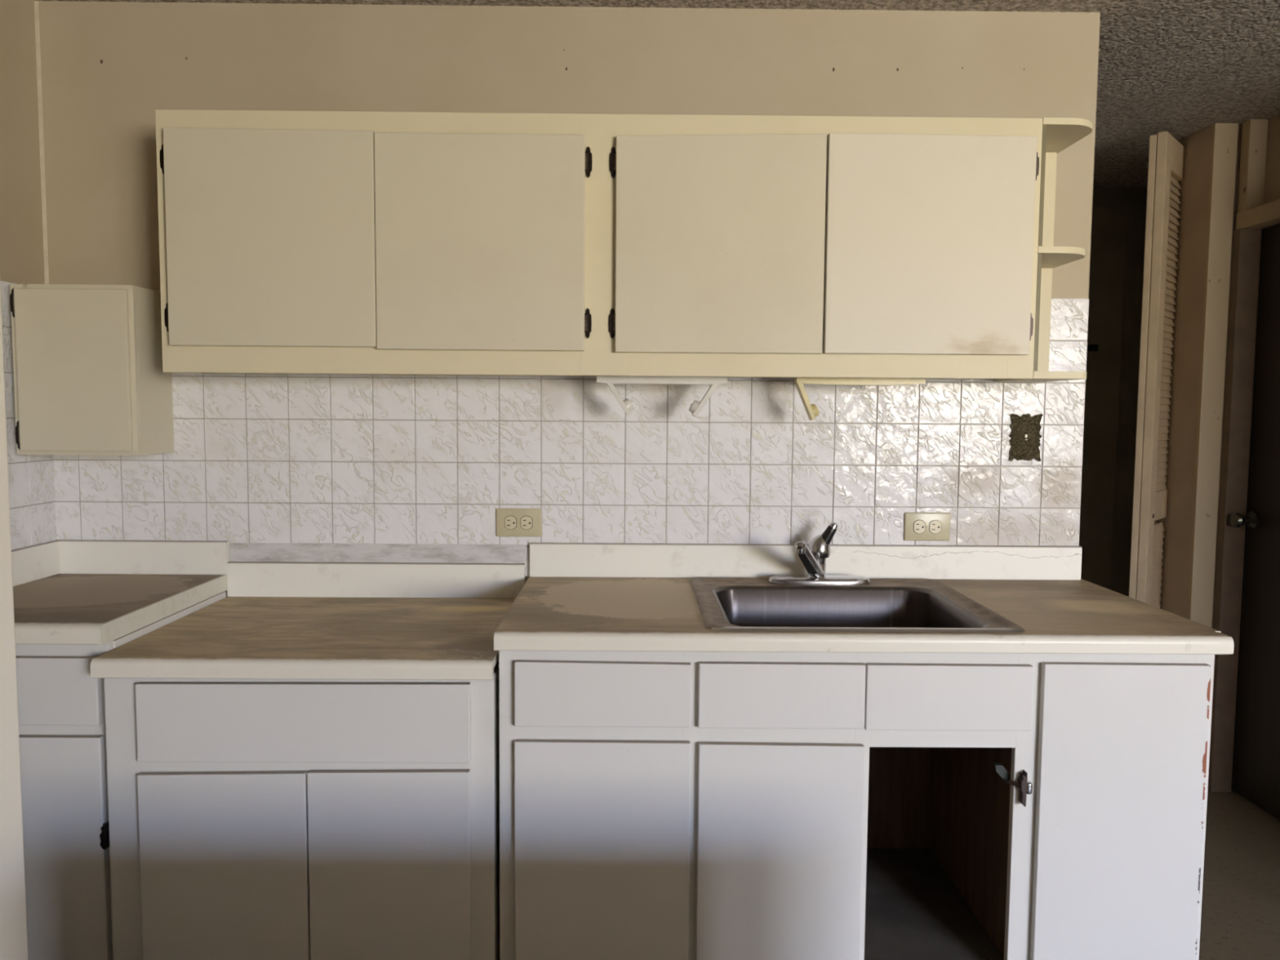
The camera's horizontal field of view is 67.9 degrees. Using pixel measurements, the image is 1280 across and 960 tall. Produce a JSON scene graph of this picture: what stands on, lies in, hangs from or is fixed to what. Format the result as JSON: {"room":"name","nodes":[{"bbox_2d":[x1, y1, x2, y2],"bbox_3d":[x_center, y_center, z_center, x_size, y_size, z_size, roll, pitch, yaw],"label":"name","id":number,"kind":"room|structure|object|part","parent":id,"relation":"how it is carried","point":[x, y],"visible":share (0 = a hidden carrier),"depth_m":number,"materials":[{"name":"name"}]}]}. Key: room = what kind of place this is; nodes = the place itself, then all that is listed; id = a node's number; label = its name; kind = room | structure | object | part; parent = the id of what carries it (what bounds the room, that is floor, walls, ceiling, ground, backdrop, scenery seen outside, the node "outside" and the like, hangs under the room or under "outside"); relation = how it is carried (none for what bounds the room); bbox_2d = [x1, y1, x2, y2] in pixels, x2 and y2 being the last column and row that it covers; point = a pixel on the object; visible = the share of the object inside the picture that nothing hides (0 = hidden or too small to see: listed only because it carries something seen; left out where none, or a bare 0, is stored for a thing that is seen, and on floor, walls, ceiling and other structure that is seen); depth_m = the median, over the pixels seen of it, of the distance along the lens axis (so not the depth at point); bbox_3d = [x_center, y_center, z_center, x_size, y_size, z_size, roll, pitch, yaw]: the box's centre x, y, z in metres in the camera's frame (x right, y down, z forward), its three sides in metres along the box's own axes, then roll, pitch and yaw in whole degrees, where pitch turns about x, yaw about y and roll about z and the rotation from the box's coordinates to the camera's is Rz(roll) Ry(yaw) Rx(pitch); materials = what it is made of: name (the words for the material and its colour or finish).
{"room":"kitchen","nodes":[
{"label":"kitchen","id":0,"kind":"room"},
{"bbox_2d":[0,283,28,959],"bbox_3d":[-1.856,0.050,1.492,1.658,2.352,0.110,0,4,0],"label":"wall","id":1,"kind":"structure","parent":0,"point":[13,918],"depth_m":1.55,"materials":[{"name":"beige paint"}]},
{"bbox_2d":[0,0,56,550],"bbox_3d":[-1.555,0.017,1.973,0.107,2.352,0.950,0,4,0],"label":"wall","id":2,"kind":"structure","parent":0,"point":[31,480],"depth_m":2.31,"materials":[{"name":"paint"}]},
{"bbox_2d":[11,541,60,586],"bbox_3d":[-1.494,0.219,2.150,0.019,0.085,0.573,0,4,0],"label":"backsplash","id":3,"kind":"structure","parent":2,"relation":"attached to","point":[31,563],"depth_m":2.34,"materials":[{"name":"laminate"}]},
{"bbox_2d":[9,284,173,455],"bbox_3d":[-1.337,-0.265,2.326,0.287,0.401,0.194,0,4,0],"label":"upper cabinet","id":4,"kind":"object","parent":2,"relation":"attached to","point":[90,379],"visible":0.97,"depth_m":2.23,"materials":[{"name":"beige paint"}]},
{"bbox_3d":[-1.332,-0.258,2.236,0.260,0.380,0.013,0,4,0],"label":"door","id":5,"kind":"part","parent":4,"relation":"part of","materials":[{"name":"beige paint"}]},
{"bbox_2d":[34,0,1100,598],"bbox_3d":[-0.234,-0.013,2.507,2.758,2.352,0.120,0,4,0],"label":"wall","id":6,"kind":"structure","parent":0,"point":[276,467],"depth_m":2.43,"materials":[{"name":"tile"}]},
{"bbox_2d":[53,539,230,574],"bbox_3d":[-1.284,0.199,2.448,0.444,0.085,0.019,0,4,0],"label":"backsplash","id":7,"kind":"structure","parent":6,"relation":"attached to","point":[76,556],"depth_m":2.44,"materials":[{"name":"laminate"}]},
{"bbox_2d":[226,561,524,598],"bbox_3d":[-0.680,0.258,2.454,0.763,0.088,0.019,0,4,0],"label":"backsplash","id":8,"kind":"structure","parent":6,"relation":"attached to","point":[244,579],"depth_m":2.44,"materials":[{"name":"laminate"}]},
{"bbox_2d":[496,508,542,537],"bbox_3d":[-0.312,0.110,2.454,0.119,0.073,0.009,0,4,0],"label":"wall outlet","id":9,"kind":"object","parent":6,"relation":"attached to","point":[522,522],"visible":1,"depth_m":2.45,"materials":[{"name":"beige plastic"}]},
{"bbox_2d":[504,515,516,529],"bbox_3d":[-0.334,0.110,2.451,0.031,0.037,0.003,0,4,0],"label":"socket","id":10,"kind":"object","parent":9,"relation":"attached to","point":[510,522],"depth_m":2.45,"materials":[{"name":"beige plastic"}]},
{"bbox_2d":[520,515,532,529],"bbox_3d":[-0.293,0.111,2.452,0.031,0.037,0.003,0,4,0],"label":"socket","id":11,"kind":"object","parent":9,"relation":"attached to","point":[526,521],"depth_m":2.45,"materials":[{"name":"beige plastic"}]},
{"bbox_2d":[155,109,1042,379],"bbox_3d":[-0.092,-0.543,2.283,2.007,0.589,0.272,0,4,0],"label":"upper cabinet","id":12,"kind":"object","parent":6,"relation":"attached to","point":[294,242],"visible":1,"depth_m":2.15,"materials":[{"name":"beige paint"}]},
{"bbox_3d":[-0.835,-0.547,2.153,0.470,0.484,0.018,0,4,0],"label":"door","id":13,"kind":"part","parent":12,"relation":"part of","materials":[{"name":"beige paint"}]},
{"bbox_3d":[-0.362,-0.538,2.156,0.472,0.482,0.020,0,4,0],"label":"door","id":14,"kind":"part","parent":12,"relation":"part of","materials":[{"name":"beige paint"}]},
{"bbox_2d":[596,375,727,416],"bbox_3d":[0.052,-0.203,2.285,0.311,0.099,0.040,0,4,0],"label":"paper towel holder","id":15,"kind":"object","parent":12,"relation":"attached to","point":[714,381],"visible":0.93,"depth_m":2.26,"materials":[{"name":"white plastic"}]},
{"bbox_3d":[-0.052,-0.198,2.284,0.058,0.082,0.036,0,4,0],"label":"arm","id":16,"kind":"part","parent":15,"relation":"part of","materials":[{"name":"white plastic"}]},
{"bbox_3d":[0.157,-0.195,2.286,0.062,0.085,0.036,0,4,0],"label":"arm","id":17,"kind":"part","parent":15,"relation":"part of","materials":[{"name":"white plastic"}]},
{"bbox_3d":[0.182,-0.536,2.161,0.474,0.492,0.018,0,4,0],"label":"door","id":18,"kind":"part","parent":12,"relation":"part of","materials":[{"name":"beige paint"}]},
{"bbox_2d":[794,377,925,420],"bbox_3d":[0.527,-0.196,2.289,0.308,0.105,0.040,0,4,0],"label":"paper towel holder","id":19,"kind":"object","parent":12,"relation":"attached to","point":[811,410],"visible":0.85,"depth_m":2.27,"materials":[{"name":"plastic"}]},
{"bbox_3d":[0.398,-0.191,2.288,0.046,0.094,0.036,0,4,0],"label":"arm","id":20,"kind":"part","parent":19,"relation":"part of","materials":[{"name":"plastic"}]},
{"bbox_3d":[0.658,-0.534,2.163,0.469,0.492,0.021,0,4,0],"label":"door","id":21,"kind":"part","parent":12,"relation":"part of","materials":[{"name":"beige paint"}]},
{"bbox_2d":[529,542,1082,579],"bbox_3d":[0.429,0.210,2.462,1.426,0.086,0.019,0,4,0],"label":"backsplash","id":22,"kind":"structure","parent":6,"relation":"attached to","point":[546,559],"depth_m":2.45,"materials":[{"name":"laminate"}]},
{"bbox_2d":[903,512,951,541],"bbox_3d":[0.745,0.121,2.463,0.119,0.073,0.009,0,4,0],"label":"wall outlet","id":23,"kind":"object","parent":6,"relation":"attached to","point":[935,526],"visible":1,"depth_m":2.46,"materials":[{"name":"beige plastic"}]},
{"bbox_2d":[913,520,925,533],"bbox_3d":[0.724,0.121,2.460,0.031,0.037,0.003,0,4,0],"label":"socket","id":24,"kind":"object","parent":23,"relation":"attached to","point":[919,526],"depth_m":2.46,"materials":[{"name":"beige plastic"}]},
{"bbox_2d":[928,520,941,533],"bbox_3d":[0.765,0.121,2.461,0.031,0.037,0.003,0,4,0],"label":"socket","id":25,"kind":"object","parent":23,"relation":"attached to","point":[935,526],"depth_m":2.46,"materials":[{"name":"beige plastic"}]},
{"bbox_2d":[1008,413,1043,461],"bbox_3d":[0.994,-0.110,2.447,0.085,0.124,0.011,0,4,0],"label":"light switch","id":26,"kind":"object","parent":6,"relation":"attached to","point":[1024,441],"visible":1,"depth_m":2.45,"materials":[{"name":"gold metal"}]},
{"bbox_2d":[993,117,1092,382],"bbox_3d":[0.983,-0.537,2.302,0.142,0.589,0.249,0,4,0],"label":"shelf","id":27,"kind":"object","parent":6,"relation":"attached to","point":[1059,134],"visible":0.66,"depth_m":2.26,"materials":[{"name":"beige paint"}]},
{"bbox_3d":[0.975,-0.252,2.323,0.130,0.017,0.249,0,4,0],"label":"shelf","id":28,"kind":"part","parent":27,"relation":"part of","materials":[{"name":"beige paint"}]},
{"bbox_3d":[0.979,-0.547,2.413,0.134,0.556,0.014,0,4,0],"label":"panel","id":29,"kind":"part","parent":27,"relation":"part of","materials":[{"name":"beige paint"}]},
{"bbox_3d":[0.980,-0.537,2.302,0.136,0.015,0.249,0,4,0],"label":"shelf","id":30,"kind":"part","parent":27,"relation":"part of","materials":[{"name":"beige paint"}]},
{"bbox_3d":[0.985,-0.824,2.281,0.142,0.014,0.249,0,4,0],"label":"shelf","id":31,"kind":"part","parent":27,"relation":"part of","materials":[{"name":"beige paint"}]},
{"bbox_2d":[34,0,1279,187],"bbox_3d":[1.101,-1.118,1.083,7.550,0.080,8.800,0,4,0],"label":"ceiling","id":32,"kind":"structure","parent":0,"point":[1181,68],"depth_m":2.62,"materials":[{"name":"grey paint"}]},
{"bbox_2d":[1092,187,1147,596],"bbox_3d":[1.587,-0.135,4.357,2.712,2.352,0.100,0,4,0],"label":"wall","id":33,"kind":"structure","parent":0,"point":[1135,198],"depth_m":4.29,"materials":[{"name":"paint"}]},
{"bbox_2d":[1076,206,1127,589],"bbox_3d":[2.064,-0.080,4.287,0.160,2.260,0.055,0,4,0],"label":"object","id":34,"kind":"structure","parent":33,"relation":"attached to","point":[1108,224],"depth_m":4.25,"materials":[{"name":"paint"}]},
{"bbox_2d":[1157,124,1242,624],"bbox_3d":[2.462,-0.065,3.491,0.976,2.352,0.230,0,4,0],"label":"wall","id":35,"kind":"structure","parent":0,"point":[1194,191],"depth_m":3.44,"materials":[{"name":"paint"}]},
{"bbox_2d":[1128,131,1184,608],"bbox_3d":[1.893,-0.062,3.487,0.058,2.298,0.339,4,6,41],"label":"door","id":36,"kind":"structure","parent":35,"relation":"in","point":[1166,153],"depth_m":3.37,"materials":[{"name":"beige paint"}]},
{"bbox_2d":[1187,123,1238,627],"bbox_3d":[2.011,-0.058,3.364,0.080,2.350,0.018,0,4,0],"label":"trim","id":37,"kind":"structure","parent":35,"relation":"attached to","point":[1224,135],"depth_m":3.33,"materials":[{"name":"paint"}]},
{"bbox_2d":[1207,228,1262,792],"bbox_3d":[2.087,0.127,3.348,0.074,1.985,0.042,0,4,0],"label":"trim","id":38,"kind":"structure","parent":35,"relation":"attached to","point":[1246,242],"depth_m":3.32,"materials":[{"name":"brown paint"}]},
{"bbox_2d":[1237,119,1268,213],"bbox_3d":[2.101,-1.075,3.257,0.061,0.304,0.046,0,4,0],"label":"trim","id":39,"kind":"structure","parent":35,"relation":"attached to","point":[1254,131],"depth_m":3.24,"materials":[{"name":"paint"}]},
{"bbox_2d":[1199,789,1279,959],"bbox_3d":[1.083,1.308,1.260,7.550,0.080,8.800,0,4,0],"label":"floor","id":40,"kind":"structure","parent":0,"point":[1240,915],"depth_m":2.75,"materials":[{"name":"plastic"}]},
{"bbox_2d":[15,591,226,959],"bbox_3d":[-1.288,0.741,2.200,0.446,0.878,0.587,0,4,0],"label":"base cabinet","id":41,"kind":"object","parent":40,"relation":"on","point":[62,732],"visible":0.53,"depth_m":1.91,"materials":[{"name":"white paint"}]},
{"bbox_3d":[-1.282,0.420,1.895,0.408,0.137,0.017,0,4,0],"label":"drawer","id":42,"kind":"part","parent":41,"relation":"part of","materials":[{"name":"white paint"}]},
{"bbox_3d":[-1.287,0.730,1.936,0.443,0.818,0.018,0,4,0],"label":"frame","id":43,"kind":"part","parent":41,"relation":"part of","materials":[{"name":"white paint"}]},
{"bbox_3d":[-1.284,0.811,1.924,0.409,0.599,0.017,0,4,0],"label":"door","id":44,"kind":"part","parent":41,"relation":"part of","materials":[{"name":"white paint"}]},
{"bbox_2d":[11,539,230,645],"bbox_3d":[-1.282,0.240,2.159,0.444,0.126,0.602,0,4,0],"label":"countertop","id":45,"kind":"structure","parent":41,"relation":"on","point":[66,592],"depth_m":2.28,"materials":[{"name":"laminate"}]},
{"bbox_2d":[103,659,500,959],"bbox_3d":[-0.676,0.772,2.189,0.766,0.826,0.618,0,4,0],"label":"base cabinet","id":46,"kind":"object","parent":40,"relation":"on","point":[249,819],"visible":0.69,"depth_m":1.88,"materials":[{"name":"white paint"}]},
{"bbox_3d":[-0.825,0.845,1.893,0.330,0.542,0.017,0,4,0],"label":"door","id":47,"kind":"part","parent":46,"relation":"part of","materials":[{"name":"white paint"}]},
{"bbox_3d":[-0.659,0.475,1.867,0.652,0.158,0.017,0,4,0],"label":"drawer","id":48,"kind":"part","parent":46,"relation":"part of","materials":[{"name":"white paint"}]},
{"bbox_2d":[90,561,524,679],"bbox_3d":[-0.673,0.299,2.146,0.772,0.124,0.640,0,4,0],"label":"countertop","id":49,"kind":"structure","parent":46,"relation":"on","point":[378,620],"depth_m":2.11,"materials":[{"name":"laminate"}]},
{"bbox_3d":[-0.497,0.845,1.895,0.319,0.546,0.017,0,4,0],"label":"door","id":50,"kind":"part","parent":46,"relation":"part of","materials":[{"name":"white paint"}]},
{"bbox_2d":[498,650,1214,959],"bbox_3d":[0.425,0.751,2.196,1.416,0.884,0.622,0,4,0],"label":"base cabinet","id":51,"kind":"object","parent":40,"relation":"on","point":[654,805],"visible":0.78,"depth_m":1.88,"materials":[{"name":"white paint"}]},
{"bbox_3d":[-0.076,0.817,1.896,0.346,0.608,0.017,0,4,0],"label":"door","id":52,"kind":"part","parent":51,"relation":"part of","materials":[{"name":"white paint"}]},
{"bbox_3d":[-0.073,0.420,1.867,0.346,0.130,0.017,0,4,0],"label":"drawer","id":53,"kind":"part","parent":51,"relation":"part of","materials":[{"name":"white paint"}]},
{"bbox_3d":[0.277,0.821,1.899,0.327,0.604,0.017,0,4,0],"label":"door","id":54,"kind":"part","parent":51,"relation":"part of","materials":[{"name":"white paint"}]},
{"bbox_3d":[0.278,0.423,1.870,0.327,0.130,0.017,0,4,0],"label":"drawer","id":55,"kind":"part","parent":51,"relation":"part of","materials":[{"name":"white paint"}]},
{"bbox_2d":[493,542,1234,654],"bbox_3d":[0.435,0.250,2.155,1.438,0.121,0.648,0,4,0],"label":"countertop","id":56,"kind":"structure","parent":51,"relation":"on","point":[592,597],"depth_m":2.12,"materials":[{"name":"laminate"}]},
{"bbox_2d":[768,522,870,585],"bbox_3d":[0.429,0.181,2.360,0.265,0.154,0.166,-3,5,-37],"label":"faucet","id":57,"kind":"object","parent":56,"relation":"on","point":[813,557],"visible":1,"depth_m":2.35,"materials":[{"name":"silver metal"}]},
{"bbox_3d":[0.408,0.194,2.296,0.035,0.108,0.170,2,5,25],"label":"spout","id":58,"kind":"part","parent":57,"relation":"part of","materials":[{"name":"silver metal"}]},
{"bbox_3d":[0.450,0.249,2.381,0.254,0.016,0.068,0,4,0],"label":"plate","id":59,"kind":"part","parent":57,"relation":"part of","materials":[{"name":"silver metal"}]},
{"bbox_3d":[0.449,0.165,2.375,0.055,0.061,0.055,0,4,0],"label":"handle","id":60,"kind":"part","parent":57,"relation":"part of","materials":[{"name":"silver metal"}]},
{"bbox_3d":[0.467,0.136,2.369,0.046,0.058,0.036,0,4,0],"label":"lever","id":61,"kind":"part","parent":57,"relation":"part of","materials":[{"name":"silver metal"}]},
{"bbox_2d":[689,577,1025,632],"bbox_3d":[0.445,0.356,2.156,0.635,0.170,0.580,0,4,0],"label":"sink","id":62,"kind":"object","parent":56,"relation":"in","point":[724,603],"visible":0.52,"depth_m":2.33,"materials":[{"name":"silver metal"}]},
{"bbox_3d":[0.442,0.361,2.118,0.536,0.167,0.453,0,4,0],"label":"bowl","id":63,"kind":"part","parent":62,"relation":"part of","materials":[{"name":"metal"}]},
{"bbox_3d":[0.608,0.428,1.873,0.327,0.131,0.017,0,4,0],"label":"drawer","id":64,"kind":"part","parent":51,"relation":"part of","materials":[{"name":"white paint"}]},
{"bbox_3d":[0.731,0.593,1.922,0.031,0.036,0.014,0,4,0],"label":"hinge arm","id":65,"kind":"part","parent":51,"relation":"part of","materials":[{"name":"grey metal"}]},
{"bbox_2d":[1026,781,1032,794],"bbox_3d":[0.771,0.611,1.887,0.013,0.025,0.016,0,4,0],"label":"hinge","id":66,"kind":"object","parent":51,"relation":"on","point":[1029,784],"depth_m":1.88,"materials":[{"name":"silver metal"}]},
{"bbox_3d":[0.955,0.744,1.899,0.329,0.768,0.017,0,4,0],"label":"door","id":67,"kind":"part","parent":51,"relation":"part of","materials":[{"name":"white paint"}]},
{"bbox_2d":[1262,113,1279,229],"bbox_3d":[2.215,0.011,2.427,0.166,2.352,1.900,0,4,0],"label":"wall","id":68,"kind":"structure","parent":0,"point":[1272,184],"depth_m":3.20,"materials":[{"name":"paint"}]},
{"bbox_2d":[1230,224,1279,819],"bbox_3d":[2.112,0.151,2.955,0.112,1.974,0.835,0,4,0],"label":"door","id":69,"kind":"structure","parent":68,"relation":"in","point":[1255,774],"depth_m":3.24,"materials":[{"name":"brown wood"}]},
{"bbox_3d":[2.090,0.139,3.288,0.074,0.064,0.064,0,4,0],"label":"knob","id":70,"kind":"part","parent":69,"relation":"part of","materials":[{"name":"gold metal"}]},
{"bbox_2d":[1235,199,1279,230],"bbox_3d":[2.101,-0.862,2.844,0.065,0.060,0.902,0,4,0],"label":"trim","id":71,"kind":"structure","parent":68,"relation":"attached to","point":[1266,215],"depth_m":3.18,"materials":[{"name":"paint"}]}
]}

